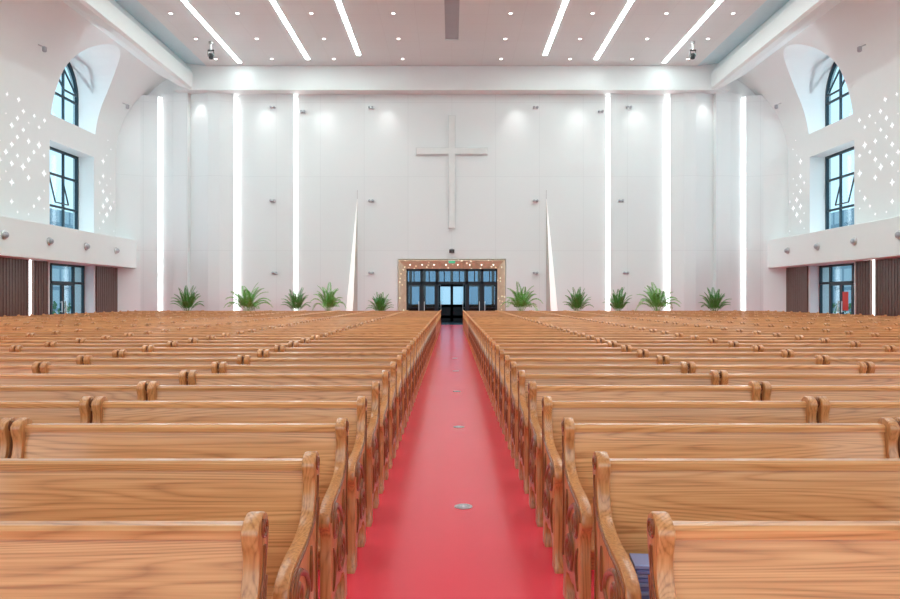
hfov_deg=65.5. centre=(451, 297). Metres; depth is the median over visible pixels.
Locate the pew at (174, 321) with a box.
[174,321,237,322]
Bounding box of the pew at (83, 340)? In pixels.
[80,338,192,342]
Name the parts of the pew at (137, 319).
rail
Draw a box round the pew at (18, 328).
[16,327,98,330]
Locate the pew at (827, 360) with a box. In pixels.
[822,355,899,364]
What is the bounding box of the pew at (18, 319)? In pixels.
[17,319,76,320]
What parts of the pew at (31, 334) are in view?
rail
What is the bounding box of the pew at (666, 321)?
[666,321,730,322]
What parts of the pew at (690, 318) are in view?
rail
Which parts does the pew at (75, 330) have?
rail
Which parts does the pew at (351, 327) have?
rail, panel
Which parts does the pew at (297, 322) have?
rail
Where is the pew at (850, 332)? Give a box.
[849,331,899,334]
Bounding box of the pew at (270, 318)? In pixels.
[269,318,323,319]
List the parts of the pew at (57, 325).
rail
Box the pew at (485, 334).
[484,333,580,387]
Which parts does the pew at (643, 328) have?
rail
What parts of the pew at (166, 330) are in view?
rail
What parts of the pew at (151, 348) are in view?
panel, rail, backrest, panel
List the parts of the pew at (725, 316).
rail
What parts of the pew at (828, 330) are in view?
rail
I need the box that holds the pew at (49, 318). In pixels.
[48,318,103,319]
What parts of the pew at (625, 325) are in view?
rail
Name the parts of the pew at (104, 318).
rail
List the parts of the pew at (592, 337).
rail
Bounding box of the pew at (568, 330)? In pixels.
[567,329,652,332]
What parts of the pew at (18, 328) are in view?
rail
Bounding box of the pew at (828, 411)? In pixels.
[815,396,899,422]
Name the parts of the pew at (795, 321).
rail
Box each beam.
[61,0,191,88]
[174,63,729,95]
[711,0,841,88]
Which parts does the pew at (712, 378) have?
panel, rail, backrest, panel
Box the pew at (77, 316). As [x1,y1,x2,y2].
[76,316,126,317]
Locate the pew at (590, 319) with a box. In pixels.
[590,319,648,321]
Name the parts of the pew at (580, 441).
panel, seat, backrest, rail, panel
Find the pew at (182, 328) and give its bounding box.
[181,327,262,330]
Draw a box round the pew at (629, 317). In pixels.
[628,317,681,318]
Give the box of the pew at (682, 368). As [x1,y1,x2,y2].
[510,362,687,468]
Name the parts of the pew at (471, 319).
rail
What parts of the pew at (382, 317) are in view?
rail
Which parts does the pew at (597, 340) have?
panel, rail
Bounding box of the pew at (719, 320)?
[719,320,780,321]
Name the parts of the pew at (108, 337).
rail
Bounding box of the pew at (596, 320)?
[596,320,656,322]
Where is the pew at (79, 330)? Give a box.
[78,329,164,332]
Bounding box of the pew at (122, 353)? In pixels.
[118,349,263,357]
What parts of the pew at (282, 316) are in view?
rail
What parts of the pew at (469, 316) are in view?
rail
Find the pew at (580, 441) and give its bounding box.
[561,418,899,598]
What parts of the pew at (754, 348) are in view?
panel, rail, backrest, panel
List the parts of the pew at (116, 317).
rail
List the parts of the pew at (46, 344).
rail, backrest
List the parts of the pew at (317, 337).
rail, panel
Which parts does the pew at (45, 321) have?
rail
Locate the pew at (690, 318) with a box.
[690,318,744,319]
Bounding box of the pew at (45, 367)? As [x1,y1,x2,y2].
[40,362,219,373]
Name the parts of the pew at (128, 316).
rail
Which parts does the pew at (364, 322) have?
rail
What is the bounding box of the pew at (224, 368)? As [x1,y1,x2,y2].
[219,362,396,468]
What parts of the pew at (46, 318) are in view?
rail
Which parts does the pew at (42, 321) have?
rail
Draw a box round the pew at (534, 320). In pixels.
[534,320,594,321]
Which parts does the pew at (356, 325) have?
rail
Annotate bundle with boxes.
[629,553,649,598]
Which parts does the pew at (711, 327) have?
rail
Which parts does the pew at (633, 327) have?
rail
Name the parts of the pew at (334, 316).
rail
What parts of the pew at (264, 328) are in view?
rail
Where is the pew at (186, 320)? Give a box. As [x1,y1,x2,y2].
[185,320,246,321]
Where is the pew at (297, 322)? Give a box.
[296,322,362,325]
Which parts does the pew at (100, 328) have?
rail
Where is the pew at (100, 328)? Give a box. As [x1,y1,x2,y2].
[98,327,180,330]
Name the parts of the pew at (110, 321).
rail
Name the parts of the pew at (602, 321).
rail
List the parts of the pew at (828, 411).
panel, backrest, rail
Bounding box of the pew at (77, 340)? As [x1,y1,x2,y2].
[0,338,80,342]
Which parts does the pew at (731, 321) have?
rail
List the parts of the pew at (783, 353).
panel, rail, backrest, panel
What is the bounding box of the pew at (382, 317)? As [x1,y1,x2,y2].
[382,317,434,345]
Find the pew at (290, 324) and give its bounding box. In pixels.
[289,323,358,325]
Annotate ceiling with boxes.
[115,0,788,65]
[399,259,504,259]
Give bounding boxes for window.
[50,146,78,229]
[55,62,78,126]
[825,62,848,126]
[825,146,853,229]
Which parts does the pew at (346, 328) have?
rail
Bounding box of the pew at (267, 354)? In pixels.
[264,349,406,433]
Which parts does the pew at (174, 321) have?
rail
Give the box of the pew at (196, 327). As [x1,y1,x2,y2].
[195,326,271,328]
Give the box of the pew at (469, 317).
[469,317,521,344]
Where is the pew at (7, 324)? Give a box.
[6,323,77,325]
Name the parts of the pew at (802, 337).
rail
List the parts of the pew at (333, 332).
rail, panel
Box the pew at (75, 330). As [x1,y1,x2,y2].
[0,329,78,332]
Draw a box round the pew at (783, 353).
[643,349,787,364]
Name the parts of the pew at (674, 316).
rail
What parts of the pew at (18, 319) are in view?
rail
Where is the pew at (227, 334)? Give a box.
[226,333,323,339]
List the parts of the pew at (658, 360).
panel, rail, backrest, panel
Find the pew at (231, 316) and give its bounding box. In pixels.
[230,316,281,317]
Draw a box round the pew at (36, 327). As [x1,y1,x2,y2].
[0,326,38,328]
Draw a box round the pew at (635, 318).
[635,318,689,319]
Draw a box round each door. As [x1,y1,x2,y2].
[50,263,84,314]
[399,260,504,310]
[409,271,494,320]
[819,263,853,314]
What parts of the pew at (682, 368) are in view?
panel, backrest, rail, panel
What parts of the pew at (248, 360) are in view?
panel, rail, backrest, panel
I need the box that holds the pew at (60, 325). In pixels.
[59,324,132,326]
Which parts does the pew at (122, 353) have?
panel, rail, backrest, panel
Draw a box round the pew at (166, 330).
[165,329,251,332]
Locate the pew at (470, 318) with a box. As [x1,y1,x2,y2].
[470,318,523,347]
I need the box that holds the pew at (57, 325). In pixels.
[0,324,58,326]
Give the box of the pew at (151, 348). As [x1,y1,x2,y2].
[148,345,279,357]
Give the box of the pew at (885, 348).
[758,345,890,351]
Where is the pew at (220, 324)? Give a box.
[218,323,288,325]
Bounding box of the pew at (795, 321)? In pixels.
[795,321,859,322]
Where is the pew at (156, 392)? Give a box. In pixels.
[147,381,379,526]
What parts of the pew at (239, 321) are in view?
rail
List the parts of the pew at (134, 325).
rail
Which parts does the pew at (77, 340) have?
rail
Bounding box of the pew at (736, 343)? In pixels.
[733,341,855,346]
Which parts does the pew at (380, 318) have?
rail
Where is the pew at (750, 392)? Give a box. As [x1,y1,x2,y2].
[528,381,760,526]
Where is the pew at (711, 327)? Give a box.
[710,326,787,328]
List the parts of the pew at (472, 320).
rail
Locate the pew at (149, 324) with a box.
[148,323,218,325]
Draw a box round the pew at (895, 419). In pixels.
[894,418,899,457]
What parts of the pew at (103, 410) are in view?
panel, rail, backrest, panel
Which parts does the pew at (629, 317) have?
rail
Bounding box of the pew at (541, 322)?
[541,322,607,323]
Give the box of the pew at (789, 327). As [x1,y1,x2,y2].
[788,326,865,328]
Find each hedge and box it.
[53,301,70,314]
[833,302,850,314]
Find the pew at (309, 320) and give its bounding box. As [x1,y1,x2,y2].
[309,320,370,322]
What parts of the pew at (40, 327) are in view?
rail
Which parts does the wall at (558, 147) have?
wall panel, wall panel, wall panel, wall panel, wall panel, wall panel, wall panel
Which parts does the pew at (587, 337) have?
panel, rail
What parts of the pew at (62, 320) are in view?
rail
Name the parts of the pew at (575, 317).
rail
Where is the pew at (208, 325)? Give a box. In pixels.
[207,324,280,328]
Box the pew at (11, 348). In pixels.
[0,345,16,351]
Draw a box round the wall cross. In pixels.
[416,115,487,228]
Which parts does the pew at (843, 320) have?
rail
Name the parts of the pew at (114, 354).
rail, backrest, panel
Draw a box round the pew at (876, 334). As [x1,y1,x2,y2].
[874,333,898,336]
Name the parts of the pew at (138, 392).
rail, backrest, panel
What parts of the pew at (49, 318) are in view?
rail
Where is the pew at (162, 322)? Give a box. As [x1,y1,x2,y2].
[161,322,228,323]
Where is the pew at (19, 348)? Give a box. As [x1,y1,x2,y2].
[15,345,147,351]
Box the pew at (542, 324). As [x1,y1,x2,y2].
[475,323,544,360]
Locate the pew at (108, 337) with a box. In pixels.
[106,335,210,339]
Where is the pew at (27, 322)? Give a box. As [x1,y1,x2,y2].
[26,322,93,323]
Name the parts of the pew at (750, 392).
panel, rail, backrest, panel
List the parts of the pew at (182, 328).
rail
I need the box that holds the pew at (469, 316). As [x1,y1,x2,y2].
[468,316,518,337]
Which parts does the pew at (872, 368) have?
panel, backrest, rail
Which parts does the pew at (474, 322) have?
rail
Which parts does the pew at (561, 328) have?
rail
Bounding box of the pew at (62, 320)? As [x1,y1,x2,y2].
[61,320,122,321]
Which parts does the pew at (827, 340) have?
rail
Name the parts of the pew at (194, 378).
panel, rail, backrest, panel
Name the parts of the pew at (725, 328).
rail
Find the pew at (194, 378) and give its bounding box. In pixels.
[188,370,389,493]
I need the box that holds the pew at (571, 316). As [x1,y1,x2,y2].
[571,316,621,317]
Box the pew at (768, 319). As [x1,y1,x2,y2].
[768,319,827,320]
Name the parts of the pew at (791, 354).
panel, rail, backrest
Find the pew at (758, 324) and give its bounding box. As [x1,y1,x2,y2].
[757,323,827,325]
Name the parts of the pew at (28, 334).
rail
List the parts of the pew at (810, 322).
rail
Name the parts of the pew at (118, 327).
rail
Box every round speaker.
[1,230,8,239]
[47,237,53,244]
[84,243,89,249]
[114,247,119,253]
[784,247,789,253]
[814,243,819,249]
[850,237,856,244]
[895,230,899,239]
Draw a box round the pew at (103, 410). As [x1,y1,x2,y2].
[91,396,366,573]
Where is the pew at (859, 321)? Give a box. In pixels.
[859,321,899,322]
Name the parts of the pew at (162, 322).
rail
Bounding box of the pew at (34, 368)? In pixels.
[0,362,41,373]
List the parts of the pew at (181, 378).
rail, backrest, panel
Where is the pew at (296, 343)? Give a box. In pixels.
[294,341,413,411]
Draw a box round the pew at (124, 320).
[123,320,184,321]
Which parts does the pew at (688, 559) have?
panel, rail, backrest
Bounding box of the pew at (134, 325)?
[133,324,206,326]
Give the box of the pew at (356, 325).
[355,324,428,365]
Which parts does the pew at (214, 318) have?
rail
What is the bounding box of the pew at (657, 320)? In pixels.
[657,320,718,321]
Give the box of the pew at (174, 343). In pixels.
[172,341,292,346]
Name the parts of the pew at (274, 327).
rail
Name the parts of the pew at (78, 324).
rail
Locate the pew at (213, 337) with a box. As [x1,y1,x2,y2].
[211,335,314,339]
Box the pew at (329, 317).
[329,317,381,319]
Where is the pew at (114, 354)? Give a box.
[0,349,119,357]
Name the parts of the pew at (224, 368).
panel, rail, backrest, panel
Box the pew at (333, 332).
[332,331,422,382]
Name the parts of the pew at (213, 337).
rail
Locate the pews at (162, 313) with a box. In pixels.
[3,310,899,342]
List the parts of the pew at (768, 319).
rail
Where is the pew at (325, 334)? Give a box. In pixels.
[324,333,420,388]
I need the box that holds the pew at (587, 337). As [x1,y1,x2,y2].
[486,335,589,394]
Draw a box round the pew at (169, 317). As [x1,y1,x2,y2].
[169,317,222,318]
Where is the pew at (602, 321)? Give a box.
[602,321,665,322]
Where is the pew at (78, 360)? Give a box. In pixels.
[0,355,84,364]
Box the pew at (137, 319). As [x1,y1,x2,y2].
[136,319,195,320]
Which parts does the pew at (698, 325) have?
rail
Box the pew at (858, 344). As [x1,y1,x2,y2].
[855,341,899,346]
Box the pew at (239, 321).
[238,321,302,322]
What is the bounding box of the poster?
[843,292,847,310]
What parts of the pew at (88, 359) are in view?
panel, rail, backrest, panel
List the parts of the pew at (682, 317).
rail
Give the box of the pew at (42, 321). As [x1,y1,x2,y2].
[0,321,44,322]
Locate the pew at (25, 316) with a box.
[24,316,75,317]
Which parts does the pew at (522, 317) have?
rail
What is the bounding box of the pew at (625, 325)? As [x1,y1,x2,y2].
[623,324,697,326]
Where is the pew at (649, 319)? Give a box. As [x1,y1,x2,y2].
[649,319,708,320]
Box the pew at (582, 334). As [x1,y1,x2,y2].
[581,333,678,336]
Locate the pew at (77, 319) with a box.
[76,319,135,320]
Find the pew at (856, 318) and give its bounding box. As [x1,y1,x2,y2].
[856,318,899,319]
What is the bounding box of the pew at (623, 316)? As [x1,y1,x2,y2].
[622,316,673,317]
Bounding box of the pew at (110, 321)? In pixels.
[109,321,173,322]
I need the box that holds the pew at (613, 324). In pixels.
[545,323,614,326]
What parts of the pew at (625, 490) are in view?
panel, rail, backrest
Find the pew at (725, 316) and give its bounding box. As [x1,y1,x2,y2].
[725,316,776,317]
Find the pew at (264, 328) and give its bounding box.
[263,327,343,332]
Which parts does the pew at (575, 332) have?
rail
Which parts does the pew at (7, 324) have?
rail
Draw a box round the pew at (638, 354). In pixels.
[499,349,642,433]
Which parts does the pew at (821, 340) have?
rail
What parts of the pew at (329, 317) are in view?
rail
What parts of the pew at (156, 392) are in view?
panel, rail, backrest, panel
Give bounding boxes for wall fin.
[346,190,357,310]
[546,190,556,310]
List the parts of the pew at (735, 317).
rail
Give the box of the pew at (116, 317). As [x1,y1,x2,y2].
[116,317,168,318]
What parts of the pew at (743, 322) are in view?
rail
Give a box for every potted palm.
[171,285,203,310]
[224,283,271,310]
[282,287,310,310]
[311,282,345,310]
[365,292,393,310]
[500,282,541,310]
[562,287,591,310]
[603,287,631,310]
[635,282,679,310]
[699,287,729,310]
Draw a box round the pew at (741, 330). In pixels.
[739,329,826,332]
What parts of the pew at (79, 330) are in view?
rail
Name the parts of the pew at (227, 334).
rail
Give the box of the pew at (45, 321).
[44,321,109,322]
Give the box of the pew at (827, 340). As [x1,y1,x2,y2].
[825,338,899,342]
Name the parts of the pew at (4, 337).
rail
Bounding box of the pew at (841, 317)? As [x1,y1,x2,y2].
[841,317,894,318]
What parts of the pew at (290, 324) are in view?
rail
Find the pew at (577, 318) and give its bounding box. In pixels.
[527,318,579,319]
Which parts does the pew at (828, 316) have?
rail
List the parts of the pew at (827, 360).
panel, rail, backrest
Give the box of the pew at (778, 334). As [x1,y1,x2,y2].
[776,333,874,336]
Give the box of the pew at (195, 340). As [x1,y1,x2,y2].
[193,338,304,346]
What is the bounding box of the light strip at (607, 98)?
[606,97,608,310]
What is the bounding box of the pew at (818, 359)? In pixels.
[663,355,822,373]
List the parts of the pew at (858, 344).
rail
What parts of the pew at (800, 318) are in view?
rail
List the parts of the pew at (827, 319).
rail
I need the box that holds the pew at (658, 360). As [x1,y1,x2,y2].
[504,355,662,449]
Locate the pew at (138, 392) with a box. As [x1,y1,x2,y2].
[0,381,147,400]
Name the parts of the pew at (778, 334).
rail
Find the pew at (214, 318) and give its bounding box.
[214,318,268,319]
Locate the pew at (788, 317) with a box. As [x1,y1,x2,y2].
[788,317,841,318]
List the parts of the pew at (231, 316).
rail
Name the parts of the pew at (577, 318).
rail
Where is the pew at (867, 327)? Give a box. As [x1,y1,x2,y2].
[866,326,899,328]
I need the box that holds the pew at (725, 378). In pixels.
[719,370,899,384]
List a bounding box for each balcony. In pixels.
[0,215,135,267]
[767,216,899,267]
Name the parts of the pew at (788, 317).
rail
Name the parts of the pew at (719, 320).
rail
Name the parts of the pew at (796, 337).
rail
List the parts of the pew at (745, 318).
rail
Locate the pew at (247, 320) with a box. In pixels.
[247,320,308,321]
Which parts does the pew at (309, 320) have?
rail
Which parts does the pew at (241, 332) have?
rail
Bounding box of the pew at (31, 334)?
[30,333,128,336]
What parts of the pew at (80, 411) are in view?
rail, backrest, panel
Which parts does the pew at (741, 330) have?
rail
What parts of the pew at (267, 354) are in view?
panel, backrest, rail, panel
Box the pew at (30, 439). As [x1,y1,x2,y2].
[10,418,348,598]
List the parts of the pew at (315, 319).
rail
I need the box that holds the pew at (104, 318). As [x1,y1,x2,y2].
[104,318,158,319]
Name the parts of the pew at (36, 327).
rail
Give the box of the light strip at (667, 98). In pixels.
[666,97,668,309]
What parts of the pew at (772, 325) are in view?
rail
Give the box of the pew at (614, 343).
[612,341,733,346]
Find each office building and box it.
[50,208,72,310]
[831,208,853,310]
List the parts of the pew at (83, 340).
rail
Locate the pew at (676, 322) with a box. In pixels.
[676,322,742,323]
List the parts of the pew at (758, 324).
rail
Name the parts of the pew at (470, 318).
rail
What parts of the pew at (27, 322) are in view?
rail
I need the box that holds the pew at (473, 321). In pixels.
[473,321,536,355]
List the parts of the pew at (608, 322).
rail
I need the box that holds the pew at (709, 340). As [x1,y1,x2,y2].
[600,338,712,342]
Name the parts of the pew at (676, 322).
rail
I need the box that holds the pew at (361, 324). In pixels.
[360,323,429,362]
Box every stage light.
[208,41,213,59]
[689,41,695,59]
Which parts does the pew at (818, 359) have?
panel, backrest, rail, panel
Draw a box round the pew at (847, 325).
[846,324,899,326]
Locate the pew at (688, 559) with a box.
[647,511,899,598]
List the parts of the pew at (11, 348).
rail, panel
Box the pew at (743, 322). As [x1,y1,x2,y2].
[743,322,810,323]
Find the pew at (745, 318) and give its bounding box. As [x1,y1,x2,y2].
[745,318,800,319]
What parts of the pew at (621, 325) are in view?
rail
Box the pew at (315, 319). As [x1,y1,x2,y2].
[315,319,373,320]
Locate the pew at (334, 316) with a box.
[333,316,383,317]
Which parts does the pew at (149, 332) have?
rail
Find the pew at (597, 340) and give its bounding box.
[488,338,599,402]
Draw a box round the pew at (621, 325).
[550,324,622,328]
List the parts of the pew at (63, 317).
rail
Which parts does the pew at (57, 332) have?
rail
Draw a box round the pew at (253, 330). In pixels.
[252,329,337,332]
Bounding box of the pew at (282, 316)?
[282,316,332,317]
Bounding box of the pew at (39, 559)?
[0,511,268,598]
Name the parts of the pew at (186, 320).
rail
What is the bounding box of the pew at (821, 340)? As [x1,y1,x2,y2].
[712,338,825,342]
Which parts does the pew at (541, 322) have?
rail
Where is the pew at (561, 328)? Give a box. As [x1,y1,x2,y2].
[560,327,641,332]
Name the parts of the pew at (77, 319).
rail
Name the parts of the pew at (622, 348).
panel, rail, backrest, panel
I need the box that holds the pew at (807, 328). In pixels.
[806,327,888,330]
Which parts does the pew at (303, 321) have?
rail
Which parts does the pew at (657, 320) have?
rail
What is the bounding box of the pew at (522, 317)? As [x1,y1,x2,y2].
[522,317,574,319]
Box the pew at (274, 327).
[273,326,349,330]
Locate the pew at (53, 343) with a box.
[50,341,171,346]
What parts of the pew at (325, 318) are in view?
rail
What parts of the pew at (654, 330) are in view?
rail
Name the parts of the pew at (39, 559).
rail, backrest, panel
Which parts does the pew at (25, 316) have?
rail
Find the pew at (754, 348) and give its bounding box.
[626,345,757,357]
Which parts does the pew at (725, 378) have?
panel, backrest, rail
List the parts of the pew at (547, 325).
rail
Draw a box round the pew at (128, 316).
[127,316,178,317]
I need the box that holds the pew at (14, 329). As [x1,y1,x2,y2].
[0,327,16,330]
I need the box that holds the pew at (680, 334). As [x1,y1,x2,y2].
[679,333,776,336]
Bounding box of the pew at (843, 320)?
[843,320,899,321]
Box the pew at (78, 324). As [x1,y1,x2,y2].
[77,323,147,325]
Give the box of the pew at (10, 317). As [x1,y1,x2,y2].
[9,317,62,318]
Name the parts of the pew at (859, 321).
rail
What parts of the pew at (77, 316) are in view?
rail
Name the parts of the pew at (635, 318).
rail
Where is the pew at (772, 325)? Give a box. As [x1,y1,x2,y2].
[771,324,845,326]
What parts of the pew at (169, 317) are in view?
rail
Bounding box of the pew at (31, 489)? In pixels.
[0,451,319,598]
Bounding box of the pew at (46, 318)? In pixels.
[0,318,48,319]
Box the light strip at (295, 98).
[294,97,297,310]
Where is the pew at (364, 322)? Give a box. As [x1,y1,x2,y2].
[364,322,430,357]
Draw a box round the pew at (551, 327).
[477,326,553,368]
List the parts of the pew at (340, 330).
rail, panel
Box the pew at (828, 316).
[828,316,879,317]
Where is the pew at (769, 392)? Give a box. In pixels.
[760,381,899,400]
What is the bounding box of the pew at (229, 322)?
[229,322,295,323]
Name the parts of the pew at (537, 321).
rail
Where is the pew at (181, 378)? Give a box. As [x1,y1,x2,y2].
[0,370,188,384]
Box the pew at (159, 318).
[159,318,213,319]
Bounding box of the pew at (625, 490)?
[592,451,899,598]
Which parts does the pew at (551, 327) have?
panel, rail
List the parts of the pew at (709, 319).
rail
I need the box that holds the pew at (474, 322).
[474,322,540,358]
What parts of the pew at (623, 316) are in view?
rail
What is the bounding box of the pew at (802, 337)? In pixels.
[799,335,899,339]
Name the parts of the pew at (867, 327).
rail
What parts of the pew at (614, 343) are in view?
rail, backrest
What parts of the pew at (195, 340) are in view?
rail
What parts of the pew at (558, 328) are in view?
rail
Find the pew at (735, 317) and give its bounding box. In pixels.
[735,317,787,318]
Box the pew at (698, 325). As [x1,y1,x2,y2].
[697,324,771,326]
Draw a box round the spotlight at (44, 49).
[38,44,46,51]
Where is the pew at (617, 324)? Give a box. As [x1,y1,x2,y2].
[616,323,685,325]
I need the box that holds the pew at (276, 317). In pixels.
[276,317,328,319]
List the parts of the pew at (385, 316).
rail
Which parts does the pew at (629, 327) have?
rail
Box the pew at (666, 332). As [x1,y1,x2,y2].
[665,331,756,334]
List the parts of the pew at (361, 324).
rail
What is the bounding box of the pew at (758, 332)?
[757,331,849,334]
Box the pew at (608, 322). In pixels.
[608,322,675,325]
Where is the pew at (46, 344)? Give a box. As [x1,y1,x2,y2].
[0,341,50,346]
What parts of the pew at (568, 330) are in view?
rail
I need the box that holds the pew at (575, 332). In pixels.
[573,331,664,334]
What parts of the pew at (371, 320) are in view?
rail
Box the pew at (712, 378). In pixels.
[518,370,719,493]
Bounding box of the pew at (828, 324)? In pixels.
[827,323,897,325]
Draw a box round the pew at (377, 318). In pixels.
[377,318,433,348]
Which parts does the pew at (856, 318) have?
rail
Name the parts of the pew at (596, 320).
rail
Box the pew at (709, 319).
[709,319,767,320]
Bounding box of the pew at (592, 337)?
[590,335,694,339]
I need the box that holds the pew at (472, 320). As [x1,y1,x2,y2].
[472,320,532,352]
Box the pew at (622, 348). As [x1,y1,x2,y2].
[495,345,625,421]
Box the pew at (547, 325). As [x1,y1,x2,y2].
[476,324,548,363]
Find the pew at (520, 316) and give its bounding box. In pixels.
[520,316,570,317]
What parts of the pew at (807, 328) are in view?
rail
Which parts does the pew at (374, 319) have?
rail, panel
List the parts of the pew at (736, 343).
backrest, rail, panel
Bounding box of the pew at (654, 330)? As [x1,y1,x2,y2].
[653,329,739,332]
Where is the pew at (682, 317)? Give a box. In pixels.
[682,317,734,318]
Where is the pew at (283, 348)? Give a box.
[280,345,410,421]
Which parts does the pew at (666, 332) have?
rail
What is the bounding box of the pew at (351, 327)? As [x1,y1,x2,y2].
[350,326,427,368]
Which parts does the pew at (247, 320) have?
rail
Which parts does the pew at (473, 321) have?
rail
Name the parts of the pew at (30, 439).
panel, backrest, rail, seat, panel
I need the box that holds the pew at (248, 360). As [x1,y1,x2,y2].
[244,355,402,449]
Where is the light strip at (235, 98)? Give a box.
[234,97,237,310]
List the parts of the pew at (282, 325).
rail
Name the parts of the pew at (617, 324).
rail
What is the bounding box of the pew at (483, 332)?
[482,331,572,382]
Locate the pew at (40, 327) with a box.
[39,326,116,328]
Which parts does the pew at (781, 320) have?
rail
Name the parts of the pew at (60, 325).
rail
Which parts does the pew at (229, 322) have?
rail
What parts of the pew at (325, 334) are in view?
rail, panel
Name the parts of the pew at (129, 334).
rail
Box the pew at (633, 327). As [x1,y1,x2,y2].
[632,326,709,328]
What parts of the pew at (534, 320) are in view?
rail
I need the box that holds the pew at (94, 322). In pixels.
[94,322,161,323]
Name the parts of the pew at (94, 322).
rail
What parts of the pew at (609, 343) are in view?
panel, rail, backrest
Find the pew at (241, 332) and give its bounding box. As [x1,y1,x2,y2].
[240,331,331,334]
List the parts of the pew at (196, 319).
rail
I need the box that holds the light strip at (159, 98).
[158,97,161,310]
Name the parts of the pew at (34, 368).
rail, backrest, panel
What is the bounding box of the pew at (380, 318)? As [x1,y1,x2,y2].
[380,318,434,339]
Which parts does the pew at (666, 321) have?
rail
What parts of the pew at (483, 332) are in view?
panel, rail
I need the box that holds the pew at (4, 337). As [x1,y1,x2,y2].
[1,335,105,339]
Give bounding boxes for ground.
[55,311,850,313]
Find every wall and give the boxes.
[0,0,166,316]
[115,79,787,311]
[736,0,899,315]
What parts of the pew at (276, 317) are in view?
rail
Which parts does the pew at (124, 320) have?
rail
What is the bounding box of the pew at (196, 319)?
[196,319,254,320]
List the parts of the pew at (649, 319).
rail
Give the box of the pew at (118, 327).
[117,326,194,328]
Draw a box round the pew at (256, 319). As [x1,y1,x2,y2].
[255,319,313,320]
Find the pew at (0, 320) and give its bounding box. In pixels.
[0,320,61,321]
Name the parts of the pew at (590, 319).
rail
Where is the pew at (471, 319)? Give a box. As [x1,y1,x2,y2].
[471,319,529,350]
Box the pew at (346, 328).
[345,327,425,370]
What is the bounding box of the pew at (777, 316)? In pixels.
[777,316,827,317]
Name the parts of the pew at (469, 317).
rail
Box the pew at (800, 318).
[800,318,855,319]
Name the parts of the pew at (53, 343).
panel, rail, backrest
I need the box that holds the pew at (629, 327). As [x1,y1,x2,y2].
[555,326,631,328]
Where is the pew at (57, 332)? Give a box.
[55,331,147,334]
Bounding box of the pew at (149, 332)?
[148,331,239,334]
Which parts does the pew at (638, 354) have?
panel, rail, backrest, panel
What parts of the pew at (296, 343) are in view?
backrest, rail, panel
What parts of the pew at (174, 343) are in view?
rail, backrest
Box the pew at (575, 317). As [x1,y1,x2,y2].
[575,317,627,318]
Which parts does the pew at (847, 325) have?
rail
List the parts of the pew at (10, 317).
rail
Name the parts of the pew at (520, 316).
rail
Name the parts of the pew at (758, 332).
rail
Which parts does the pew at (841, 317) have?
rail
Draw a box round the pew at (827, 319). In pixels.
[827,319,887,320]
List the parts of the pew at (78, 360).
rail, backrest, panel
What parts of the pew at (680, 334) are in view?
rail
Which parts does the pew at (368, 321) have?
rail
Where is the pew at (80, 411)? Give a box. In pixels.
[0,396,93,422]
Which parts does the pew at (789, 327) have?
rail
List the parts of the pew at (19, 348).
panel, rail, backrest, panel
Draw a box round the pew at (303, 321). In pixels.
[303,321,366,323]
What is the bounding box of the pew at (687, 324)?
[686,323,756,325]
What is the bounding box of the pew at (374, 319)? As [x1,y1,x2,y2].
[374,319,432,351]
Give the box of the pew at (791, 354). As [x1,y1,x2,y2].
[787,349,899,357]
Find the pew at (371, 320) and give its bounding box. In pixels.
[371,320,432,353]
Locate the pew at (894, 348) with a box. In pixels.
[889,345,899,351]
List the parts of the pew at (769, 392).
panel, rail, backrest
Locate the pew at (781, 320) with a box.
[781,320,842,321]
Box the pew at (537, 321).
[537,321,600,322]
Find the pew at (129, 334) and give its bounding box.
[128,333,225,336]
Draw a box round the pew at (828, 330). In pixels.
[826,329,899,332]
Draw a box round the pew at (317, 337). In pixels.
[315,335,418,394]
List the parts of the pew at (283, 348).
panel, backrest, rail, panel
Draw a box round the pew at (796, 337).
[694,335,799,339]
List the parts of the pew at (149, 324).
rail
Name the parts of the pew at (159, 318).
rail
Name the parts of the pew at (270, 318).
rail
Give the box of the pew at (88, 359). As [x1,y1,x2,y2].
[83,355,243,373]
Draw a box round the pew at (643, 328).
[642,327,723,330]
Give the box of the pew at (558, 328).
[478,327,559,370]
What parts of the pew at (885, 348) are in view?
panel, rail, backrest, panel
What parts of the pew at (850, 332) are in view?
rail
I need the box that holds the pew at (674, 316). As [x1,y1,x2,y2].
[674,316,724,317]
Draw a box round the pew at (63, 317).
[63,317,115,318]
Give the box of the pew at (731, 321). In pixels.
[731,321,794,322]
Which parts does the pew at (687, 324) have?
rail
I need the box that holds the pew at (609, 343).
[491,341,611,410]
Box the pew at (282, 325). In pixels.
[281,324,354,326]
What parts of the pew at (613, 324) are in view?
rail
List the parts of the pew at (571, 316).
rail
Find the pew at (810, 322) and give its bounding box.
[810,322,877,323]
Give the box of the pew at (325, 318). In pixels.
[325,318,371,319]
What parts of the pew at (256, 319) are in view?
rail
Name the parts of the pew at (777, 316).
rail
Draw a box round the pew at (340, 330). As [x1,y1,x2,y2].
[339,329,424,377]
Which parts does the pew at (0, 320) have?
rail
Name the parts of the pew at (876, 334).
rail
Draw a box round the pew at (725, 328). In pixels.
[724,327,805,330]
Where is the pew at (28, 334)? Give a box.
[2,333,30,336]
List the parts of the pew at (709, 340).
rail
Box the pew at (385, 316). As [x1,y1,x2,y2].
[385,316,435,343]
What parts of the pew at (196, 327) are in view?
rail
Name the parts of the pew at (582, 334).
rail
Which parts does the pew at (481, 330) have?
panel, rail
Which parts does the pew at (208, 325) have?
rail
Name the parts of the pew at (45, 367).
panel, rail, backrest, panel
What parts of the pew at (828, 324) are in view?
rail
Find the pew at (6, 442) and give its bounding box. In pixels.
[0,418,15,457]
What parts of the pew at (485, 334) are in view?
panel, rail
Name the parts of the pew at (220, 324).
rail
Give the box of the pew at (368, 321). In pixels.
[368,321,431,347]
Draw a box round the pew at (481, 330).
[480,329,565,377]
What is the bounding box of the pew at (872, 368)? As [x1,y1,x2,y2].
[865,362,899,373]
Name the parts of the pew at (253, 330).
rail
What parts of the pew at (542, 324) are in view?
rail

